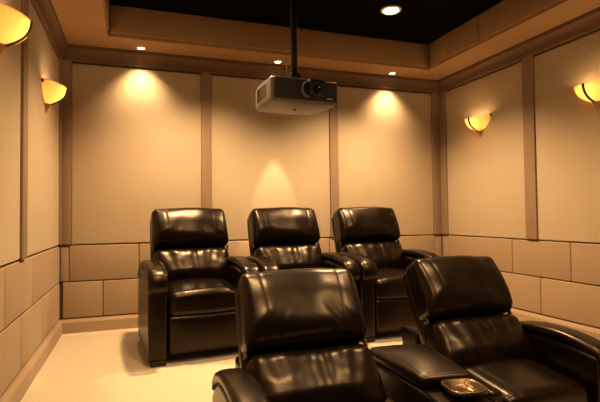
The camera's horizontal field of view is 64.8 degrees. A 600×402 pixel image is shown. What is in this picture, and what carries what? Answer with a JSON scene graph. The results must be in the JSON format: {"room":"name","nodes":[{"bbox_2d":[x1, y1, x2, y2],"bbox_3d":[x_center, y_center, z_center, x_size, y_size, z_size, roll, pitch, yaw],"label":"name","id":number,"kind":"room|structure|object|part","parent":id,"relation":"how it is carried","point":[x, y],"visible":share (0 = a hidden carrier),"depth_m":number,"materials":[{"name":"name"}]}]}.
{"room":"home theater","nodes":[
{"label":"home theater","id":0,"kind":"room"},
{"bbox_2d":[0,0,59,396],"bbox_3d":[-1.187,-0.170,1.329,0.160,3.050,5.600,0,-2,-19],"label":"wall","id":1,"kind":"structure","parent":0,"point":[29,286],"depth_m":2.88,"materials":[{"name":"brown paint"}]},
{"bbox_3d":[-1.379,-0.472,2.080,0.030,1.557,1.165,0,-2,-19],"label":"fabric panel","id":2,"kind":"part","parent":1,"relation":"part of","materials":[{"name":"beige fabric"}]},
{"bbox_2d":[0,3,32,55],"bbox_3d":[-1.336,-0.766,2.219,0.142,0.211,0.319,0,-2,-19],"label":"wall sconce","id":3,"kind":"object","parent":1,"relation":"attached to","point":[15,27],"visible":1,"depth_m":2.16,"materials":[{"name":"beige glass"}]},
{"bbox_2d":[19,0,28,258],"bbox_3d":[-1.583,-0.460,2.689,0.044,1.570,0.120,0,-2,-19],"label":"trim","id":4,"kind":"structure","parent":1,"relation":"attached to","point":[24,3],"depth_m":2.66,"materials":[{"name":"brown wood"}]},
{"bbox_2d":[0,320,61,401],"bbox_3d":[-1.667,1.022,2.950,0.056,0.114,2.150,0,-2,-19],"label":"baseboard","id":5,"kind":"structure","parent":1,"relation":"attached to","point":[21,383],"depth_m":2.83,"materials":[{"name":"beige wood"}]},
{"bbox_3d":[-1.819,-0.430,3.345,0.030,1.557,1.275,0,-2,-19],"label":"fabric panel","id":6,"kind":"part","parent":1,"relation":"part of","materials":[{"name":"beige fabric"}]},
{"bbox_2d":[30,0,67,59],"bbox_3d":[-1.103,-1.350,1.398,0.084,0.128,5.600,0,-2,-19],"label":"trim","id":7,"kind":"structure","parent":1,"relation":"attached to","point":[44,9],"depth_m":3.41,"materials":[{"name":"beige paint"}]},
{"bbox_2d":[41,78,67,112],"bbox_3d":[-1.740,-0.727,3.380,0.142,0.211,0.319,0,-2,-19],"label":"wall sconce","id":8,"kind":"object","parent":1,"relation":"attached to","point":[54,92],"visible":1,"depth_m":3.30,"materials":[{"name":"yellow glass"}]},
{"bbox_3d":[-1.743,-0.755,3.380,0.136,0.155,0.308,0,-2,-19],"label":"lamp shade","id":9,"kind":"part","parent":8,"relation":"part of","materials":[{"name":"yellow glass"}]},
{"bbox_2d":[58,58,61,244],"bbox_3d":[-2.031,-0.417,3.978,0.044,1.570,0.060,0,-2,-19],"label":"trim","id":10,"kind":"structure","parent":1,"relation":"attached to","point":[60,59],"depth_m":3.96,"materials":[{"name":"brown wood"}]},
{"bbox_2d":[20,328,401,401],"bbox_3d":[0.702,1.238,1.938,4.047,0.430,5.840,0,-2,-19],"label":"floor","id":11,"kind":"structure","parent":0,"point":[109,365],"depth_m":2.99,"materials":[{"name":"beige carpet"}]},
{"bbox_2d":[138,207,260,367],"bbox_3d":[-0.785,0.566,3.549,0.765,1.043,0.870,0,-2,-24],"label":"leather recliner","id":12,"kind":"object","parent":11,"relation":"on","point":[187,287],"visible":0.91,"depth_m":3.28,"materials":[{"name":"black leather"}]},
{"bbox_3d":[-1.071,0.769,3.407,0.121,0.570,0.750,0,-2,-24],"label":"armrest","id":13,"kind":"part","parent":12,"relation":"part of","materials":[{"name":"brown leather"}]},
{"bbox_3d":[-0.886,0.426,3.778,0.592,0.607,0.305,0,-2,-24],"label":"backrest","id":14,"kind":"part","parent":12,"relation":"part of","materials":[{"name":"brown leather"}]},
{"bbox_2d":[150,207,228,250],"bbox_3d":[-0.878,0.222,3.762,0.592,0.341,0.283,0,-2,-24],"label":"cushion","id":15,"kind":"object","parent":12,"relation":"on","point":[195,228],"depth_m":3.66,"materials":[{"name":"brown leather"}]},
{"bbox_2d":[153,247,229,281],"bbox_3d":[-0.823,0.518,3.635,0.581,0.311,0.256,0,-2,-24],"label":"lumbar cushion","id":16,"kind":"object","parent":12,"relation":"on","point":[180,263],"depth_m":3.56,"materials":[{"name":"brown leather"}]},
{"bbox_2d":[167,278,235,315],"bbox_3d":[-0.752,0.673,3.473,0.502,0.216,0.612,0,-2,-24],"label":"seat cushion","id":17,"kind":"object","parent":12,"relation":"on","point":[185,296],"depth_m":3.22,"materials":[{"name":"brown leather"}]},
{"bbox_3d":[-0.489,0.771,3.663,0.121,0.570,0.750,0,-2,-24],"label":"armrest","id":18,"kind":"part","parent":12,"relation":"part of","materials":[{"name":"brown leather"}]},
{"bbox_2d":[212,268,393,401],"bbox_3d":[0.041,0.841,1.996,0.744,1.042,0.970,0,-2,-18],"label":"leather recliner","id":19,"kind":"object","parent":11,"relation":"on","point":[300,332],"visible":1,"depth_m":2.09,"materials":[{"name":"black leather"}]},
{"bbox_3d":[-0.231,1.032,1.839,0.121,0.570,0.750,0,-2,-18],"label":"armrest","id":20,"kind":"part","parent":19,"relation":"part of","materials":[{"name":"brown leather"}]},
{"bbox_3d":[-0.030,1.054,2.357,0.556,0.570,0.229,0,-2,-18],"label":"panel","id":21,"kind":"part","parent":19,"relation":"part of","materials":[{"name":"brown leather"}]},
{"bbox_3d":[0.008,0.720,2.239,0.592,0.611,0.408,0,-2,-18],"label":"backrest","id":22,"kind":"part","parent":19,"relation":"part of","materials":[{"name":"brown leather"}]},
{"bbox_2d":[236,268,366,355],"bbox_3d":[0.002,0.517,2.257,0.592,0.378,0.325,0,-2,-18],"label":"cushion","id":23,"kind":"object","parent":19,"relation":"on","point":[278,312],"depth_m":2.15,"materials":[{"name":"brown leather"}]},
{"bbox_2d":[245,344,386,401],"bbox_3d":[0.064,0.808,2.068,0.629,0.308,0.275,0,-2,-18],"label":"lumbar cushion","id":24,"kind":"object","parent":19,"relation":"on","point":[296,372],"depth_m":2.00,"materials":[{"name":"brown leather"}]},
{"bbox_2d":[247,207,360,290],"bbox_3d":[-0.047,0.566,3.812,0.765,1.043,0.870,0,-2,-22],"label":"leather recliner","id":25,"kind":"object","parent":11,"relation":"on","point":[280,238],"visible":0.42,"depth_m":3.88,"materials":[{"name":"black leather"}]},
{"bbox_3d":[-0.139,0.425,4.044,0.592,0.607,0.305,0,-2,-22],"label":"backrest","id":26,"kind":"part","parent":25,"relation":"part of","materials":[{"name":"brown leather"}]},
{"bbox_2d":[248,207,319,247],"bbox_3d":[-0.133,0.222,4.028,0.592,0.341,0.283,0,-2,-22],"label":"cushion","id":27,"kind":"object","parent":25,"relation":"on","point":[274,227],"depth_m":3.92,"materials":[{"name":"brown leather"}]},
{"bbox_2d":[254,244,322,269],"bbox_3d":[-0.082,0.518,3.899,0.581,0.311,0.256,0,-2,-22],"label":"lumbar cushion","id":28,"kind":"object","parent":25,"relation":"on","point":[287,256],"depth_m":3.83,"materials":[{"name":"brown leather"}]},
{"bbox_3d":[0.254,0.770,3.915,0.121,0.570,0.750,0,-2,-22],"label":"armrest","id":29,"kind":"part","parent":25,"relation":"part of","materials":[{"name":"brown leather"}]},
{"bbox_2d":[331,207,440,342],"bbox_3d":[0.686,0.565,4.067,0.765,1.043,0.870,0,-2,-20],"label":"leather recliner","id":30,"kind":"object","parent":11,"relation":"on","point":[367,235],"visible":0.68,"depth_m":4.04,"materials":[{"name":"black leather"}]},
{"bbox_3d":[0.600,0.425,4.301,0.592,0.607,0.305,0,-2,-20],"label":"backrest","id":31,"kind":"part","parent":30,"relation":"part of","materials":[{"name":"brown leather"}]},
{"bbox_2d":[333,207,399,244],"bbox_3d":[0.606,0.221,4.285,0.592,0.341,0.283,0,-2,-20],"label":"cushion","id":32,"kind":"object","parent":30,"relation":"on","point":[351,225],"depth_m":4.18,"materials":[{"name":"brown leather"}]},
{"bbox_3d":[0.393,0.769,3.943,0.121,0.570,0.750,0,-2,-20],"label":"armrest","id":33,"kind":"part","parent":30,"relation":"part of","materials":[{"name":"brown leather"}]},
{"bbox_2d":[340,242,405,269],"bbox_3d":[0.654,0.518,4.155,0.581,0.311,0.256,0,-2,-20],"label":"lumbar cushion","id":34,"kind":"object","parent":30,"relation":"on","point":[386,255],"depth_m":4.09,"materials":[{"name":"brown leather"}]},
{"bbox_2d":[374,268,407,299],"bbox_3d":[0.715,0.673,3.989,0.502,0.216,0.612,0,-2,-20],"label":"seat cushion","id":35,"kind":"object","parent":30,"relation":"on","point":[389,283],"depth_m":3.68,"materials":[{"name":"brown leather"}]},
{"bbox_3d":[0.990,0.769,4.162,0.121,0.570,0.750,0,-2,-20],"label":"armrest","id":36,"kind":"part","parent":30,"relation":"part of","materials":[{"name":"brown leather"}]},
{"bbox_2d":[370,344,496,401],"bbox_3d":[0.596,1.040,2.075,0.328,0.633,0.910,0,-2,-10],"label":"console","id":37,"kind":"object","parent":11,"relation":"on","point":[408,372],"visible":0.91,"depth_m":2.12,"materials":[{"name":"brown leather"}]},
{"bbox_3d":[0.557,0.775,2.285,0.328,0.090,0.500,0,-2,-10],"label":"padded lid","id":38,"kind":"part","parent":37,"relation":"part of","materials":[{"name":"brown leather"}]},
{"bbox_2d":[401,255,599,401],"bbox_3d":[1.087,0.849,2.639,0.744,1.042,0.970,0,-2,-18],"label":"leather recliner","id":39,"kind":"object","parent":11,"relation":"on","point":[459,304],"visible":0.89,"depth_m":2.61,"materials":[{"name":"black leather"}]},
{"bbox_3d":[0.931,1.062,2.971,0.556,0.570,0.229,0,-2,-18],"label":"panel","id":40,"kind":"part","parent":39,"relation":"part of","materials":[{"name":"brown leather"}]},
{"bbox_3d":[0.970,0.728,2.853,0.592,0.611,0.408,0,-2,-18],"label":"backrest","id":41,"kind":"part","parent":39,"relation":"part of","materials":[{"name":"brown leather"}]},
{"bbox_2d":[406,255,512,322],"bbox_3d":[0.963,0.525,2.872,0.592,0.378,0.325,0,-2,-18],"label":"cushion","id":42,"kind":"object","parent":39,"relation":"on","point":[445,289],"depth_m":2.76,"materials":[{"name":"brown leather"}]},
{"bbox_2d":[426,314,536,367],"bbox_3d":[1.026,0.816,2.683,0.629,0.308,0.275,0,-2,-18],"label":"lumbar cushion","id":43,"kind":"object","parent":39,"relation":"on","point":[468,340],"depth_m":2.61,"materials":[{"name":"brown leather"}]},
{"bbox_3d":[0.782,1.099,2.484,0.068,0.450,0.740,0,-2,-18],"label":"panel","id":44,"kind":"part","parent":39,"relation":"part of","materials":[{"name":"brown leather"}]},
{"bbox_2d":[463,358,587,401],"bbox_3d":[1.086,0.955,2.498,0.502,0.216,0.612,0,-2,-18],"label":"seat cushion","id":45,"kind":"object","parent":39,"relation":"on","point":[517,379],"depth_m":2.31,"materials":[{"name":"brown leather"}]},
{"bbox_3d":[1.400,1.039,2.673,0.121,0.570,0.750,0,-2,-18],"label":"armrest","id":46,"kind":"part","parent":39,"relation":"part of","materials":[{"name":"brown leather"}]},
{"bbox_2d":[57,62,443,319],"bbox_3d":[-0.259,-0.220,4.703,4.127,2.770,0.160,0,-2,-19],"label":"wall","id":47,"kind":"structure","parent":0,"point":[136,132],"depth_m":4.43,"materials":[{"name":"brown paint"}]},
{"bbox_2d":[61,60,71,244],"bbox_3d":[-1.995,-0.416,4.031,0.087,1.570,0.044,0,-2,-19],"label":"trim","id":48,"kind":"structure","parent":47,"relation":"attached to","point":[66,65],"depth_m":4.01,"materials":[{"name":"brown wood"}]},
{"bbox_2d":[60,314,137,333],"bbox_3d":[-0.220,1.055,4.592,3.807,0.114,0.056,0,-2,-19],"label":"baseboard","id":49,"kind":"structure","parent":47,"relation":"attached to","point":[103,323],"depth_m":4.05,"materials":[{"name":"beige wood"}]},
{"bbox_3d":[-1.439,-0.407,4.231,1.095,1.557,0.030,0,-2,-19],"label":"fabric panel","id":50,"kind":"part","parent":47,"relation":"part of","materials":[{"name":"beige fabric"}]},
{"bbox_2d":[201,72,211,207],"bbox_3d":[-0.875,-0.416,4.420,0.093,1.570,0.044,0,-2,-19],"label":"trim","id":51,"kind":"structure","parent":47,"relation":"attached to","point":[206,131],"depth_m":4.40,"materials":[{"name":"brown wood"}]},
{"bbox_2d":[63,44,438,92],"bbox_3d":[-0.237,-1.263,4.638,3.807,0.128,0.084,0,-2,-19],"label":"trim","id":52,"kind":"structure","parent":47,"relation":"attached to","point":[74,53],"depth_m":4.47,"materials":[{"name":"beige paint"}]},
{"bbox_3d":[-0.267,-0.408,4.638,1.199,1.557,0.030,0,-2,-19],"label":"fabric panel","id":53,"kind":"part","parent":47,"relation":"part of","materials":[{"name":"beige fabric"}]},
{"bbox_2d":[329,90,338,236],"bbox_3d":[0.344,-0.417,4.843,0.091,1.570,0.044,0,-2,-19],"label":"trim","id":54,"kind":"structure","parent":47,"relation":"attached to","point":[333,112],"depth_m":4.82,"materials":[{"name":"brown wood"}]},
{"bbox_3d":[0.921,-0.409,5.051,1.135,1.557,0.030,0,-2,-19],"label":"fabric panel","id":55,"kind":"part","parent":47,"relation":"part of","materials":[{"name":"beige fabric"}]},
{"bbox_2d":[430,93,441,233],"bbox_3d":[1.510,-0.418,5.248,0.107,1.570,0.044,0,-2,-19],"label":"trim","id":56,"kind":"structure","parent":47,"relation":"attached to","point":[435,127],"depth_m":5.22,"materials":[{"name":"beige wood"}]},
{"bbox_2d":[51,0,599,79],"bbox_3d":[0.671,-1.595,2.022,4.127,0.360,5.920,0,-2,-19],"label":"ceiling","id":57,"kind":"structure","parent":0,"point":[428,39],"depth_m":4.10,"materials":[{"name":"black paint"}]},
{"bbox_3d":[-1.428,-1.493,3.461,0.022,0.228,0.700,0,-2,-19],"label":"tray panel","id":58,"kind":"part","parent":57,"relation":"part of","materials":[{"name":"paint"}]},
{"bbox_3d":[-0.122,-1.482,4.337,3.003,0.228,0.022,0,-2,-19],"label":"tray panel","id":59,"kind":"part","parent":57,"relation":"part of","materials":[{"name":"paint"}]},
{"bbox_2d":[256,0,336,115],"bbox_3d":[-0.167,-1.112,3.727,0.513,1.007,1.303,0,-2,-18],"label":"projector","id":60,"kind":"object","parent":57,"relation":"hanging from","point":[293,94],"visible":1,"depth_m":3.18,"materials":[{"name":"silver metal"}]},
{"bbox_2d":[257,84,265,102],"bbox_3d":[-0.261,-0.732,3.231,0.008,0.090,0.186,0,-2,-24],"label":"vent","id":61,"kind":"object","parent":60,"relation":"attached to","point":[261,90],"depth_m":3.23,"materials":[{"name":"grey plastic"}]},
{"bbox_3d":[0.040,-0.737,3.148,0.460,0.140,0.024,0,-2,-24],"label":"panel","id":62,"kind":"part","parent":60,"relation":"part of","materials":[{"name":"grey plastic"}]},
{"bbox_2d":[307,78,325,102],"bbox_3d":[0.111,-0.734,3.152,0.120,0.148,0.048,0,-2,-24],"label":"lens","id":63,"kind":"object","parent":60,"relation":"attached to","point":[316,88],"depth_m":3.13,"materials":[{"name":"black glass"}]},
{"bbox_2d":[381,5,401,14],"bbox_3d":[0.771,-1.611,4.004,0.177,0.012,0.177,0,-2,-19],"label":"recessed light","id":64,"kind":"object","parent":57,"relation":"in","point":[388,10],"visible":1,"depth_m":3.99,"materials":[{"name":"beige glass"}]},
{"bbox_3d":[1.445,-1.495,4.459,0.022,0.228,0.700,0,-2,-19],"label":"tray panel","id":65,"kind":"part","parent":57,"relation":"part of","materials":[{"name":"paint"}]},
{"bbox_3d":[1.744,-1.524,3.600,0.022,0.228,1.080,0,-2,-19],"label":"tray panel","id":66,"kind":"part","parent":57,"relation":"part of","materials":[{"name":"paint"}]},
{"bbox_2d":[442,30,599,328],"bbox_3d":[2.560,-0.172,2.631,0.160,3.050,5.600,0,-2,-19],"label":"wall","id":67,"kind":"structure","parent":0,"point":[556,274],"depth_m":3.98,"materials":[{"name":"brown"}]},
{"bbox_2d":[439,91,448,233],"bbox_3d":[1.589,-0.420,5.207,0.044,1.570,0.115,0,-2,-19],"label":"trim","id":68,"kind":"structure","parent":67,"relation":"attached to","point":[442,96],"depth_m":5.18,"materials":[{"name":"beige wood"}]},
{"bbox_2d":[465,113,490,137],"bbox_3d":[1.706,-0.728,4.630,0.142,0.211,0.319,0,-2,-19],"label":"wall sconce","id":69,"kind":"object","parent":67,"relation":"attached to","point":[477,123],"visible":1,"depth_m":4.57,"materials":[{"name":"beige glass"}]},
{"bbox_3d":[1.794,-0.430,4.640,0.030,1.557,1.090,0,-2,-19],"label":"fabric panel","id":70,"kind":"part","parent":67,"relation":"part of","materials":[{"name":"beige fabric"}]},
{"bbox_2d":[438,7,599,92],"bbox_3d":[2.451,-1.352,2.633,0.084,0.128,5.600,0,-2,-19],"label":"trim","id":71,"kind":"structure","parent":67,"relation":"attached to","point":[589,22],"depth_m":4.04,"materials":[{"name":"beige paint"}]},
{"bbox_2d":[521,55,538,239],"bbox_3d":[1.985,-0.458,4.067,0.044,1.570,0.120,0,-2,-19],"label":"trim","id":72,"kind":"structure","parent":67,"relation":"attached to","point":[528,81],"depth_m":4.05,"materials":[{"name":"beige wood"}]},
{"bbox_2d":[505,308,599,339],"bbox_3d":[1.933,1.020,4.200,0.056,0.114,2.150,0,-2,-19],"label":"baseboard","id":73,"kind":"structure","parent":67,"relation":"attached to","point":[522,315],"depth_m":3.81,"materials":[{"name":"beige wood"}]},
{"bbox_3d":[2.204,-0.470,3.457,0.030,1.557,1.175,0,-2,-19],"label":"fabric panel","id":74,"kind":"part","parent":67,"relation":"part of","materials":[{"name":"beige fabric"}]},
{"bbox_2d":[574,79,599,110],"bbox_3d":[2.116,-0.767,3.450,0.142,0.211,0.319,0,-2,-19],"label":"wall sconce","id":75,"kind":"object","parent":67,"relation":"attached to","point":[589,91],"visible":1,"depth_m":3.43,"materials":[{"name":"beige glass"}]}
]}

